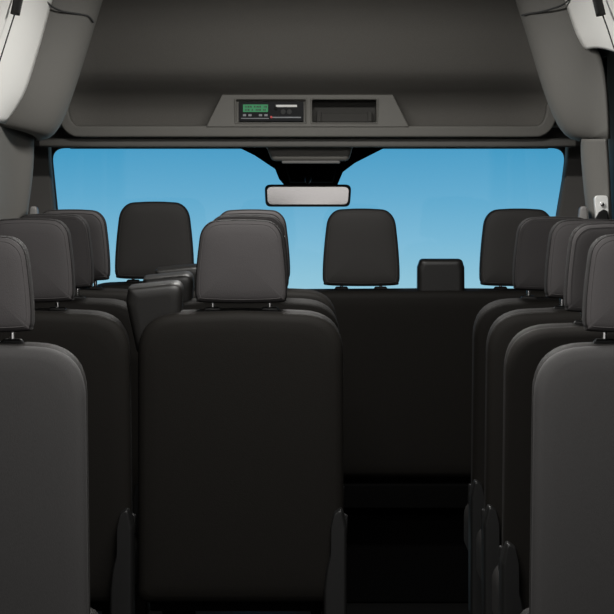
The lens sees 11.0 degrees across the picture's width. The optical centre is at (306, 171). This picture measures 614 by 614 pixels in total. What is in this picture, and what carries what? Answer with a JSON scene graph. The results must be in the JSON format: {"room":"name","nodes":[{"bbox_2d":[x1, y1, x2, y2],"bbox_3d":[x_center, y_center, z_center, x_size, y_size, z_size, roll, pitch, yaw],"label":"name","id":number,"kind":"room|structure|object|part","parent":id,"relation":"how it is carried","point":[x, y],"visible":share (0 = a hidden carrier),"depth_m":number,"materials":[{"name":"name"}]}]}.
{"room":"vehicle interior","nodes":[
{"label":"vehicle interior","id":0,"kind":"room"},
{"bbox_2d":[97,603,469,613],"bbox_3d":[0.000,1.445,8.275,2.000,0.050,5.950,0,0,0],"label":"floor","id":1,"kind":"structure","parent":0,"point":[352,608],"depth_m":10.36,"materials":[{"name":"black rubber"}]},
{"bbox_2d":[0,235,97,613],"bbox_3d":[-0.702,0.774,6.764,0.512,1.292,0.601,0,0,0],"label":"passenger seat","id":2,"kind":"object","parent":1,"relation":"on","point":[45,555],"visible":1,"depth_m":6.49,"materials":[{"name":"black fabric"}]},
{"bbox_3d":[-0.602,0.340,6.540,0.011,0.079,0.011,0,0,0],"label":"headrest post","id":3,"kind":"part","parent":2,"relation":"part of","materials":[{"name":"silver metal"}]},
{"bbox_3d":[-0.702,0.719,6.519,0.512,0.740,0.112,0,0,0],"label":"panel","id":4,"kind":"part","parent":2,"relation":"part of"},
{"bbox_3d":[-0.702,0.714,6.583,0.512,0.741,0.175,0,0,0],"label":"backrest","id":5,"kind":"part","parent":2,"relation":"part of","materials":[{"name":"black fabric"}]},
{"bbox_2d":[90,608,97,613],"bbox_3d":[-0.702,1.014,6.845,0.512,0.133,0.440,0,0,0],"label":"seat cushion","id":6,"kind":"object","parent":2,"relation":"on","point":[92,611],"depth_m":6.95,"materials":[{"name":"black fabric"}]},
{"bbox_2d":[0,218,137,613],"bbox_3d":[-0.693,0.768,8.300,0.522,1.304,0.601,0,0,0],"label":"passenger seat","id":7,"kind":"object","parent":1,"relation":"on","point":[99,340],"visible":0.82,"depth_m":8.02,"materials":[{"name":"black fabric"}]},
{"bbox_3d":[-0.698,0.714,8.118,0.512,0.741,0.175,0,0,0],"label":"backrest","id":8,"kind":"part","parent":7,"relation":"part of","materials":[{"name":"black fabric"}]},
{"bbox_3d":[-0.698,1.100,8.330,0.452,0.030,0.420,0,0,0],"label":"seat frame","id":9,"kind":"part","parent":7,"relation":"part of","materials":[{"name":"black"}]},
{"bbox_2d":[135,533,137,585],"bbox_3d":[-0.698,1.014,8.380,0.512,0.133,0.440,0,0,0],"label":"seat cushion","id":10,"kind":"object","parent":7,"relation":"on","point":[136,535],"depth_m":8.32,"materials":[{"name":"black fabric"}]},
{"bbox_2d":[20,213,149,613],"bbox_3d":[-0.693,0.767,9.043,0.522,1.306,0.601,0,0,0],"label":"passenger seat","id":11,"kind":"object","parent":1,"relation":"on","point":[79,229],"visible":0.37,"depth_m":8.77,"materials":[{"name":"black fabric"}]},
{"bbox_3d":[-0.632,0.336,8.818,0.011,0.086,0.011,0,0,0],"label":"headrest post","id":12,"kind":"part","parent":11,"relation":"part of","materials":[{"name":"silver metal"}]},
{"bbox_3d":[-0.698,0.719,8.798,0.512,0.740,0.112,0,0,0],"label":"panel","id":13,"kind":"part","parent":11,"relation":"part of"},
{"bbox_3d":[-0.698,0.714,8.861,0.512,0.741,0.175,0,0,0],"label":"backrest","id":14,"kind":"part","parent":11,"relation":"part of","materials":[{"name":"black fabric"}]},
{"bbox_2d":[42,209,127,301],"bbox_3d":[-0.693,0.765,9.767,0.522,1.309,0.601,0,0,0],"label":"passenger seat","id":15,"kind":"object","parent":1,"relation":"on","point":[96,221],"visible":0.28,"depth_m":9.49,"materials":[{"name":"black fabric"}]},
{"bbox_3d":[-0.698,0.719,9.522,0.512,0.740,0.112,0,0,0],"label":"panel","id":16,"kind":"part","parent":15,"relation":"part of","materials":[{"name":"black leather"}]},
{"bbox_3d":[-0.698,0.714,9.586,0.512,0.741,0.175,0,0,0],"label":"backrest","id":17,"kind":"part","parent":15,"relation":"part of","materials":[{"name":"black fabric"}]},
{"bbox_2d":[97,202,193,288],"bbox_3d":[-0.498,0.758,10.659,0.500,1.324,0.541,0,0,0],"label":"seat","id":18,"kind":"object","parent":1,"relation":"on","point":[151,236],"visible":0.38,"depth_m":10.41,"materials":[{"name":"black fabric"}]},
{"bbox_3d":[-0.498,0.703,10.505,0.500,0.695,0.170,0,0,0],"label":"backrest","id":19,"kind":"part","parent":18,"relation":"part of","materials":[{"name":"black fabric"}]},
{"bbox_3d":[-0.498,0.707,10.442,0.500,0.693,0.107,0,0,0],"label":"panel","id":20,"kind":"part","parent":18,"relation":"part of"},
{"bbox_2d":[126,219,347,613],"bbox_3d":[-0.176,0.769,8.300,0.560,1.301,0.601,0,0,0],"label":"passenger seat","id":21,"kind":"object","parent":1,"relation":"on","point":[241,464],"visible":1,"depth_m":8.03,"materials":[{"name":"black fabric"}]},
{"bbox_3d":[-0.385,0.366,8.117,0.144,0.181,0.140,0,0,0],"label":"armrest","id":22,"kind":"part","parent":21,"relation":"part of","materials":[{"name":"black leather"}]},
{"bbox_3d":[-0.167,1.100,8.330,0.462,0.030,0.420,0,0,0],"label":"seat frame","id":23,"kind":"part","parent":21,"relation":"part of","materials":[{"name":"black metal"}]},
{"bbox_3d":[-0.167,0.719,8.055,0.522,0.740,0.112,0,0,0],"label":"panel","id":24,"kind":"part","parent":21,"relation":"part of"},
{"bbox_3d":[-0.167,0.714,8.118,0.522,0.741,0.175,0,0,0],"label":"backrest","id":25,"kind":"part","parent":21,"relation":"part of","materials":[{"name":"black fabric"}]},
{"bbox_2d":[143,214,344,613],"bbox_3d":[-0.176,0.768,9.043,0.560,1.304,0.601,0,0,0],"label":"passenger seat","id":26,"kind":"object","parent":1,"relation":"on","point":[186,277],"visible":0.18,"depth_m":8.77,"materials":[{"name":"black fabric"}]},
{"bbox_3d":[-0.385,0.366,8.860,0.144,0.181,0.140,0,0,0],"label":"armrest","id":27,"kind":"part","parent":26,"relation":"part of","materials":[{"name":"black plastic"}]},
{"bbox_3d":[-0.167,0.714,8.861,0.522,0.741,0.175,0,0,0],"label":"backrest","id":28,"kind":"part","parent":26,"relation":"part of","materials":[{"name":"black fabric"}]},
{"bbox_3d":[-0.167,0.719,8.798,0.522,0.740,0.112,0,0,0],"label":"panel","id":29,"kind":"part","parent":26,"relation":"part of","materials":[{"name":"black leather"}]},
{"bbox_2d":[155,209,336,613],"bbox_3d":[-0.176,0.765,9.767,0.560,1.309,0.601,0,0,0],"label":"passenger seat","id":30,"kind":"object","parent":1,"relation":"on","point":[291,292],"visible":0.14,"depth_m":9.50,"materials":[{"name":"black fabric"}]},
{"bbox_3d":[-0.385,0.366,9.584,0.144,0.181,0.140,0,0,0],"label":"armrest","id":31,"kind":"part","parent":30,"relation":"part of","materials":[{"name":"black leather"}]},
{"bbox_3d":[-0.167,0.719,9.522,0.522,0.740,0.112,0,0,0],"label":"panel","id":32,"kind":"part","parent":30,"relation":"part of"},
{"bbox_3d":[-0.167,0.714,9.586,0.522,0.741,0.175,0,0,0],"label":"backrest","id":33,"kind":"part","parent":30,"relation":"part of","materials":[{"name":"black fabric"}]},
{"bbox_2d":[310,208,548,602],"bbox_3d":[0.435,0.770,10.669,1.050,1.301,0.561,0,0,0],"label":"bench","id":34,"kind":"object","parent":1,"relation":"on","point":[407,352],"visible":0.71,"depth_m":10.42,"materials":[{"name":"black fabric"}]},
{"bbox_3d":[0.435,1.100,10.720,0.960,0.030,0.420,0,0,0],"label":"seat frame","id":35,"kind":"part","parent":34,"relation":"part of","materials":[{"name":"black metal"}]},
{"bbox_2d":[344,479,470,482],"bbox_3d":[0.435,1.013,10.710,1.020,0.134,0.320,0,0,0],"label":"seat cushion","id":36,"kind":"object","parent":34,"relation":"on","point":[345,480],"depth_m":10.55,"materials":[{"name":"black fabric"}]},
{"bbox_3d":[0.435,1.060,10.480,1.000,0.080,0.070,0,0,0],"label":"panel","id":37,"kind":"part","parent":34,"relation":"part of","materials":[{"name":"black"}]},
{"bbox_3d":[0.435,0.695,10.501,1.050,0.630,0.161,0,0,0],"label":"backrest","id":38,"kind":"part","parent":34,"relation":"part of","materials":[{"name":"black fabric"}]},
{"bbox_3d":[0.435,0.692,10.438,1.050,0.614,0.098,0,0,0],"label":"panel","id":39,"kind":"part","parent":34,"relation":"part of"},
{"bbox_3d":[0.437,0.415,10.464,0.156,0.261,0.092,0,0,0],"label":"armrest","id":40,"kind":"part","parent":34,"relation":"part of","materials":[{"name":"black leather"}]},
{"bbox_2d":[464,216,582,613],"bbox_3d":[0.705,0.771,9.043,0.520,1.298,0.601,0,0,0],"label":"passenger seat","id":41,"kind":"object","parent":1,"relation":"on","point":[532,234],"visible":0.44,"depth_m":8.77,"materials":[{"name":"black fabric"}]},
{"bbox_2d":[464,504,467,549],"bbox_3d":[0.709,1.014,9.123,0.512,0.133,0.440,0,0,0],"label":"seat cushion","id":42,"kind":"object","parent":41,"relation":"on","point":[466,508],"depth_m":9.15,"materials":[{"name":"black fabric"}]},
{"bbox_3d":[0.709,0.714,8.861,0.512,0.741,0.175,0,0,0],"label":"backrest","id":43,"kind":"part","parent":41,"relation":"part of","materials":[{"name":"black fabric"}]},
{"bbox_3d":[0.709,0.719,8.798,0.512,0.740,0.112,0,0,0],"label":"panel","id":44,"kind":"part","parent":41,"relation":"part of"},
{"bbox_2d":[476,219,613,613],"bbox_3d":[0.705,0.769,8.380,0.520,1.301,0.601,0,0,0],"label":"passenger seat","id":45,"kind":"object","parent":1,"relation":"on","point":[505,327],"visible":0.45,"depth_m":8.11,"materials":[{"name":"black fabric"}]},
{"bbox_2d":[476,529,480,579],"bbox_3d":[0.709,1.014,8.461,0.512,0.133,0.440,0,0,0],"label":"seat cushion","id":46,"kind":"object","parent":45,"relation":"on","point":[478,538],"depth_m":8.46,"materials":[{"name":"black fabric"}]},
{"bbox_3d":[0.709,0.714,8.199,0.512,0.741,0.175,0,0,0],"label":"backrest","id":47,"kind":"part","parent":45,"relation":"part of","materials":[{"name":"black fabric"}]},
{"bbox_3d":[0.709,0.719,8.136,0.512,0.740,0.112,0,0,0],"label":"panel","id":48,"kind":"part","parent":45,"relation":"part of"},
{"bbox_2d":[492,222,613,613],"bbox_3d":[0.701,0.767,7.572,0.520,1.305,0.601,0,0,0],"label":"passenger seat","id":49,"kind":"object","parent":1,"relation":"on","point":[525,351],"visible":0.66,"depth_m":7.30,"materials":[{"name":"black fabric"}]},
{"bbox_2d":[492,565,498,613],"bbox_3d":[0.705,1.014,7.653,0.512,0.133,0.440,0,0,0],"label":"seat cushion","id":50,"kind":"object","parent":49,"relation":"on","point":[495,576],"depth_m":7.66,"materials":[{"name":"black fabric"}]},
{"bbox_3d":[0.705,0.714,7.391,0.512,0.741,0.175,0,0,0],"label":"backrest","id":51,"kind":"part","parent":49,"relation":"part of","materials":[{"name":"black fabric"}]},
{"bbox_3d":[0.705,0.719,7.328,0.512,0.740,0.112,0,0,0],"label":"panel","id":52,"kind":"part","parent":49,"relation":"part of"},
{"bbox_2d":[521,234,613,613],"bbox_3d":[0.713,0.772,6.764,0.512,1.295,0.601,0,0,0],"label":"passenger seat","id":53,"kind":"object","parent":1,"relation":"on","point":[572,501],"visible":1,"depth_m":6.49,"materials":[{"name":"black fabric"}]},
{"bbox_2d":[521,608,528,613],"bbox_3d":[0.713,1.014,6.845,0.512,0.133,0.440,0,0,0],"label":"seat cushion","id":54,"kind":"object","parent":53,"relation":"on","point":[526,611],"depth_m":6.95,"materials":[{"name":"black fabric"}]},
{"bbox_3d":[0.713,0.714,6.583,0.512,0.741,0.175,0,0,0],"label":"backrest","id":55,"kind":"part","parent":53,"relation":"part of","materials":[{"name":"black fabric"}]},
{"bbox_3d":[0.713,0.719,6.519,0.512,0.740,0.112,0,0,0],"label":"panel","id":56,"kind":"part","parent":53,"relation":"part of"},
{"bbox_3d":[0.608,0.340,6.540,0.011,0.079,0.011,0,0,0],"label":"headrest post","id":57,"kind":"part","parent":53,"relation":"part of","materials":[{"name":"silver metal"}]},
{"bbox_2d":[59,0,558,127],"bbox_3d":[0.000,-0.422,8.022,1.744,0.548,5.444,0,0,0],"label":"ceiling","id":58,"kind":"structure","parent":0,"point":[147,62],"depth_m":10.47,"materials":[{"name":"grey plastic"}]},
{"bbox_2d":[598,48,613,219],"bbox_3d":[1.000,0.500,8.275,0.050,1.840,5.950,0,0,0],"label":"wall","id":59,"kind":"structure","parent":0,"point":[604,53],"depth_m":10.25,"materials":[{"name":"grey plastic"}]},
{"bbox_2d":[39,138,575,146],"bbox_3d":[0.002,-0.097,10.650,1.781,0.029,0.040,0,0,0],"label":"trim","id":60,"kind":"structure","parent":59,"relation":"attached to","point":[49,142],"depth_m":10.63,"materials":[{"name":"grey plastic"}]},
{"bbox_2d":[34,128,580,145],"bbox_3d":[0.000,-0.404,10.850,2.000,0.633,0.060,0,0,0],"label":"trim","id":61,"kind":"structure","parent":59,"relation":"attached to","point":[554,132],"depth_m":10.82,"materials":[{"name":"grey plastic"}]},
{"bbox_2d":[51,147,564,209],"bbox_3d":[0.000,0.253,11.230,2.000,0.785,0.060,0,0,0],"label":"trim","id":62,"kind":"structure","parent":59,"relation":"attached to","point":[54,149],"depth_m":11.20,"materials":[{"name":"grey"}]},
{"bbox_2d":[61,103,554,136],"bbox_3d":[0.002,-0.171,10.795,1.661,0.112,0.410,0,0,0],"label":"trim","id":63,"kind":"structure","parent":59,"relation":"attached to","point":[548,121],"depth_m":10.59,"materials":[{"name":"grey plastic"}]},
{"bbox_2d":[206,95,408,126],"bbox_3d":[0.002,-0.203,10.635,0.670,0.108,0.100,0,0,0],"label":"console","id":64,"kind":"object","parent":63,"relation":"on","point":[385,112],"visible":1,"depth_m":10.59,"materials":[{"name":"grey plastic"}]},
{"bbox_2d":[239,101,303,121],"bbox_3d":[-0.118,-0.200,10.590,0.213,0.066,0.012,0,0,0],"label":"tachograph","id":65,"kind":"object","parent":64,"relation":"in","point":[249,111],"visible":1,"depth_m":10.59,"materials":[{"name":"black plastic"}]},
{"bbox_2d":[317,112,371,121],"bbox_3d":[0.124,-0.183,10.638,0.182,0.034,0.046,0,0,0],"label":"tray","id":66,"kind":"object","parent":64,"relation":"on","point":[321,116],"depth_m":10.63,"materials":[{"name":"grey plastic"}]},
{"bbox_2d":[263,137,354,163],"bbox_3d":[0.006,-0.073,10.764,0.309,0.089,0.112,0,0,0],"label":"lamp","id":67,"kind":"object","parent":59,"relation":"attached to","point":[287,155],"visible":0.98,"depth_m":10.71,"materials":[{"name":"grey plastic"}]},
{"bbox_2d":[70,148,547,148],"bbox_3d":[0.007,-0.085,11.215,1.673,0.007,0.024,0,0,0],"label":"trim","id":68,"kind":"structure","parent":59,"relation":"attached to","point":[70,148],"depth_m":11.20,"materials":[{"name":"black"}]},
{"bbox_2d":[521,0,569,15],"bbox_3d":[0.752,-0.515,9.861,0.030,0.057,0.286,0,0,-31],"label":"trim","id":69,"kind":"structure","parent":59,"relation":"attached to","point":[546,10],"depth_m":9.89,"materials":[{"name":"black plastic"}]},
{"bbox_2d":[515,0,609,140],"bbox_3d":[0.766,-0.417,10.005,0.336,0.644,0.310,0,0,0],"label":"trim","id":70,"kind":"structure","parent":59,"relation":"attached to","point":[573,80],"depth_m":9.91,"materials":[{"name":"grey plastic"}]},
{"bbox_2d":[556,146,585,216],"bbox_3d":[0.944,0.330,10.910,0.258,1.029,0.100,0,0,0],"label":"trim","id":71,"kind":"structure","parent":59,"relation":"attached to","point":[571,194],"depth_m":10.86,"materials":[{"name":"grey plastic"}]},
{"bbox_2d":[578,206,587,218],"bbox_3d":[0.850,0.130,9.860,0.030,0.048,0.060,0,0,0],"label":"anchor","id":72,"kind":"object","parent":59,"relation":"attached to","point":[583,211],"visible":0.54,"depth_m":9.83,"materials":[{"name":"grey plastic"}]},
{"bbox_2d":[564,0,613,51],"bbox_3d":[0.885,-0.469,9.374,0.182,0.489,0.979,0,0,-7],"label":"trim","id":73,"kind":"structure","parent":59,"relation":"attached to","point":[591,31],"depth_m":9.67,"materials":[{"name":"white plastic"}]},
{"bbox_2d":[581,139,611,218],"bbox_3d":[0.901,0.636,10.050,0.095,1.484,0.500,0,0,0],"label":"trim","id":74,"kind":"structure","parent":59,"relation":"attached to","point":[594,152],"depth_m":9.85,"materials":[{"name":"grey plastic"}]},
{"bbox_2d":[592,0,605,16],"bbox_3d":[0.843,-0.523,9.344,0.069,0.139,0.024,0,0,-41],"label":"strip","id":75,"kind":"object","parent":59,"relation":"attached to","point":[599,9],"visible":1,"depth_m":9.35,"materials":[{"name":"grey"}]},
{"bbox_2d":[593,195,608,218],"bbox_3d":[0.900,0.116,9.812,0.049,0.087,0.067,0,0,0],"label":"anchor plate","id":76,"kind":"object","parent":59,"relation":"attached to","point":[601,206],"visible":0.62,"depth_m":9.79,"materials":[{"name":"white plastic"}]},
{"bbox_2d":[603,57,606,78],"bbox_3d":[0.995,0.020,10.775,0.006,0.800,0.750,0,0,0],"label":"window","id":77,"kind":"structure","parent":59,"relation":"in","point":[604,59],"depth_m":10.64,"materials":[{"name":"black glass"}]},
{"bbox_2d":[602,15,613,48],"bbox_3d":[0.883,-0.409,9.364,0.056,0.143,0.013,0,0,23],"label":"trim","id":78,"kind":"structure","parent":59,"relation":"attached to","point":[603,15],"depth_m":9.37,"materials":[{"name":"black plastic"}]},
{"bbox_3d":[0.006,0.235,11.233,1.811,0.656,0.006,0,0,0],"label":"window","id":79,"kind":"structure","parent":59,"relation":"in","visible":0},
{"bbox_2d":[238,147,386,206],"bbox_3d":[0.025,0.014,11.098,0.545,0.210,0.204,0,0,0],"label":"mirror","id":80,"kind":"object","parent":79,"relation":"attached to","point":[276,195],"depth_m":11.06,"materials":[{"name":"black plastic"}]},
{"bbox_3d":[0.003,0.036,11.082,0.024,0.068,0.139,0,0,0],"label":"stem","id":81,"kind":"part","parent":80,"relation":"part of","materials":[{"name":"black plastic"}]},
{"bbox_3d":[0.003,0.081,10.998,0.282,0.062,0.004,0,0,0],"label":"glass","id":82,"kind":"part","parent":80,"relation":"part of","materials":[{"name":"white mirror"}]},
{"bbox_3d":[0.025,-0.021,11.165,0.545,0.140,0.070,0,0,0],"label":"mirror mount cover","id":83,"kind":"part","parent":80,"relation":"part of","materials":[{"name":"black plastic"}]},
{"bbox_3d":[-1.000,0.500,8.275,0.050,1.840,5.950,0,0,0],"label":"wall","id":84,"kind":"structure","parent":0,"visible":0},
{"bbox_2d":[0,15,14,60],"bbox_3d":[-0.887,-0.366,9.363,0.075,0.219,0.011,0,0,-16],"label":"trim","id":85,"kind":"structure","parent":84,"relation":"attached to","point":[13,15],"depth_m":9.37,"materials":[{"name":"black plastic"}]},
{"bbox_2d":[10,0,22,15],"bbox_3d":[-0.840,-0.524,9.345,0.024,0.135,0.064,0,0,-44],"label":"strip","id":86,"kind":"object","parent":84,"relation":"attached to","point":[16,7],"visible":1,"depth_m":9.35,"materials":[{"name":"grey plastic"}]},
{"bbox_2d":[0,126,33,219],"bbox_3d":[-0.950,0.554,9.897,0.106,1.634,0.718,0,0,10],"label":"trim","id":87,"kind":"structure","parent":84,"relation":"attached to","point":[16,146],"depth_m":10.01,"materials":[{"name":"grey plastic"}]},
{"bbox_2d":[0,0,51,123],"bbox_3d":[-0.887,-0.428,9.374,0.211,0.572,0.980,0,0,7],"label":"trim","id":88,"kind":"structure","parent":84,"relation":"attached to","point":[22,46],"depth_m":9.66,"materials":[{"name":"white plastic"}]},
{"bbox_2d":[29,206,38,213],"bbox_3d":[-0.858,0.132,10.040,0.030,0.049,0.060,0,0,0],"label":"anchor","id":89,"kind":"object","parent":84,"relation":"attached to","point":[34,209],"visible":0.46,"depth_m":10.01,"materials":[{"name":"grey plastic"}]},
{"bbox_2d":[28,146,55,213],"bbox_3d":[-0.947,0.330,10.910,0.238,1.029,0.100,0,0,0],"label":"trim","id":90,"kind":"structure","parent":84,"relation":"attached to","point":[42,195],"depth_m":10.86,"materials":[{"name":"grey plastic"}]},
{"bbox_2d":[0,0,102,140],"bbox_3d":[-0.777,-0.419,10.005,0.402,0.642,0.310,0,0,0],"label":"trim","id":91,"kind":"structure","parent":84,"relation":"attached to","point":[43,107],"depth_m":9.92,"materials":[{"name":"grey plastic"}]},
{"bbox_2d":[47,1,93,22],"bbox_3d":[-0.749,-0.501,9.863,0.037,0.072,0.284,0,0,30],"label":"trim","id":92,"kind":"structure","parent":84,"relation":"attached to","point":[49,4],"depth_m":9.90,"materials":[{"name":"black plastic"}]}
]}

